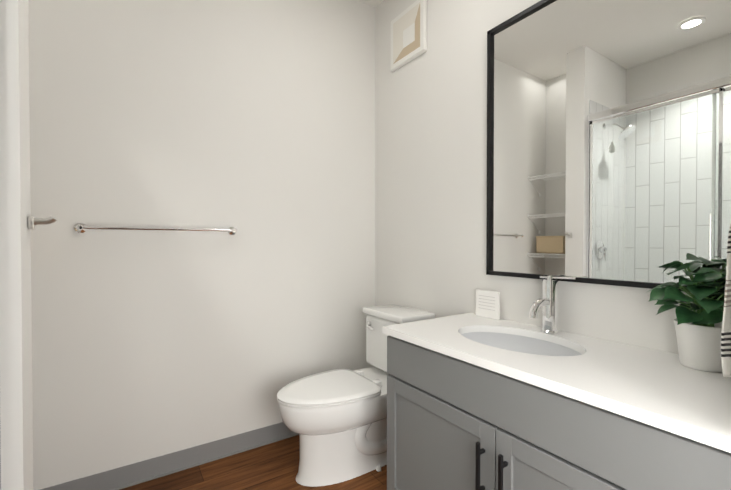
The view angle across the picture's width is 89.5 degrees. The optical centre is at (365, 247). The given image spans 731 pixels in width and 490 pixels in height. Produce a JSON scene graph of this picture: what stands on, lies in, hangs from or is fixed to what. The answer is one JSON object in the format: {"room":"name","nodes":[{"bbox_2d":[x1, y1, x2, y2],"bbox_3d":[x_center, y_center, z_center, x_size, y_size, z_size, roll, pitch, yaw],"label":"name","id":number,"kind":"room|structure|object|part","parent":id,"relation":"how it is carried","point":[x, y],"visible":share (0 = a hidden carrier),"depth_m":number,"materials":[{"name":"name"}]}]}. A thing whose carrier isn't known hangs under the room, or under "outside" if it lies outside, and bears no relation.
{"room":"bathroom","nodes":[
{"label":"bathroom","id":0,"kind":"room"},
{"bbox_2d":[0,0,32,489],"bbox_3d":[-1.570,-0.257,1.040,0.910,2.980,0.160,0,1,-33],"label":"wall","id":1,"kind":"structure","parent":0,"point":[16,361],"depth_m":1.22,"materials":[{"name":"white paint"}]},
{"bbox_2d":[0,374,1,489],"bbox_3d":[-0.721,-0.006,0.483,0.086,2.269,1.708,0,1,-33],"label":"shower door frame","id":2,"kind":"object","parent":1,"relation":"attached to","point":[0,440],"depth_m":1.20,"materials":[{"name":"silver metal"}]},
{"bbox_2d":[28,216,56,229],"bbox_3d":[-1.175,-0.090,1.345,0.079,0.051,0.034,0,1,-33],"label":"hook","id":3,"kind":"object","parent":1,"relation":"attached to","point":[33,222],"visible":1,"depth_m":1.33,"materials":[{"name":"silver metal"}]},
{"bbox_2d":[28,0,374,489],"bbox_3d":[-1.079,-0.269,2.048,2.920,2.980,0.120,0,1,-33],"label":"wall","id":4,"kind":"structure","parent":0,"point":[252,122],"depth_m":2.05,"materials":[{"name":"white paint"}]},
{"bbox_2d":[74,223,236,234],"bbox_3d":[-1.060,-0.096,1.944,0.752,0.048,0.074,0,1,-33],"label":"towel rail","id":5,"kind":"object","parent":4,"relation":"attached to","point":[80,228],"visible":1,"depth_m":1.87,"materials":[{"name":"silver metal"}]},
{"bbox_2d":[40,422,298,489],"bbox_3d":[-0.862,1.168,2.126,2.249,0.105,0.016,0,1,-33],"label":"baseboard","id":6,"kind":"structure","parent":4,"relation":"attached to","point":[119,478],"depth_m":2.02,"materials":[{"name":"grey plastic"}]},
{"bbox_2d":[120,435,386,489],"bbox_3d":[0.120,1.272,0.250,2.920,0.060,4.470,0,1,-33],"label":"floor","id":7,"kind":"structure","parent":0,"point":[273,466],"depth_m":1.97,"materials":[{"name":"brown wood"}]},
{"bbox_2d":[277,304,434,486],"bbox_3d":[-0.069,0.804,2.110,0.892,0.833,0.430,0,1,-33],"label":"toilet","id":8,"kind":"object","parent":7,"relation":"on","point":[336,420],"visible":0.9,"depth_m":1.95,"materials":[{"name":"white ceramic"}]},
{"bbox_2d":[382,313,730,489],"bbox_3d":[0.639,0.794,1.332,0.613,0.869,1.184,0,1,-33],"label":"bathroom vanity","id":9,"kind":"object","parent":7,"relation":"on","point":[475,402],"visible":1,"depth_m":1.12,"materials":[{"name":"grey"}]},
{"bbox_2d":[476,289,499,319],"bbox_3d":[0.615,0.285,1.860,0.012,0.135,0.140,0,1,-33],"label":"card","id":10,"kind":"object","parent":9,"relation":"on","point":[487,304],"visible":0.98,"depth_m":1.85,"materials":[{"name":"white paper"}]},
{"bbox_3d":[0.399,0.730,1.170,0.036,0.193,0.098,0,1,-33],"label":"handle","id":11,"kind":"part","parent":9,"relation":"part of","materials":[{"name":"black metal"}]},
{"bbox_2d":[461,332,581,355],"bbox_3d":[0.592,0.461,1.455,0.408,0.145,0.564,0,1,-33],"label":"sink","id":12,"kind":"object","parent":9,"relation":"in","point":[523,342],"depth_m":1.61,"materials":[{"name":"white ceramic"}]},
{"bbox_2d":[529,275,575,333],"bbox_3d":[0.754,0.237,1.507,0.175,0.238,0.150,0,1,-33],"label":"faucet","id":13,"kind":"object","parent":9,"relation":"on","point":[547,302],"visible":1,"depth_m":1.53,"materials":[{"name":"silver metal"}]},
{"bbox_2d":[648,253,726,371],"bbox_3d":[0.961,0.189,1.116,0.240,0.343,0.211,0,1,-33],"label":"plant","id":14,"kind":"object","parent":9,"relation":"on","point":[698,334],"visible":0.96,"depth_m":1.08,"materials":[{"name":"green plant"}]},
{"bbox_2d":[358,0,382,7],"bbox_3d":[0.120,-1.768,0.216,2.920,0.060,4.470,0,1,-33],"label":"ceiling","id":15,"kind":"structure","parent":0,"point":[374,3],"depth_m":2.66,"materials":[{"name":"white paint"}]},
{"bbox_2d":[375,0,696,353],"bbox_3d":[0.991,-0.262,1.455,0.120,2.980,3.150,0,1,-33],"label":"wall","id":16,"kind":"structure","parent":0,"point":[430,172],"depth_m":2.12,"materials":[{"name":"white paint"}]},
{"bbox_2d":[391,0,426,71],"bbox_3d":[0.273,-1.378,2.394,0.025,0.340,0.340,0,1,-33],"label":"air vent grille","id":17,"kind":"object","parent":16,"relation":"attached to","point":[409,34],"visible":0.95,"depth_m":2.38,"materials":[{"name":"white plastic"}]},
{"bbox_2d":[486,0,730,291],"bbox_3d":[0.899,-0.471,1.457,0.025,1.226,0.998,0,1,-33],"label":"mirror","id":18,"kind":"object","parent":16,"relation":"attached to","point":[608,142],"visible":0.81,"depth_m":1.41,"materials":[{"name":"black mirror"}]},
{"bbox_3d":[0.998,-0.194,0.895,0.154,0.187,0.083,0,1,-33],"label":"towel ring","id":19,"kind":"object","parent":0,"visible":0},
{"bbox_2d":[721,224,730,376],"bbox_3d":[0.976,0.098,0.921,0.293,0.412,0.070,0,1,-33],"label":"hanging towel","id":20,"kind":"object","parent":19,"relation":"hanging from","point":[726,346],"visible":1,"depth_m":0.87,"materials":[{"name":"white fabric"}]}
]}

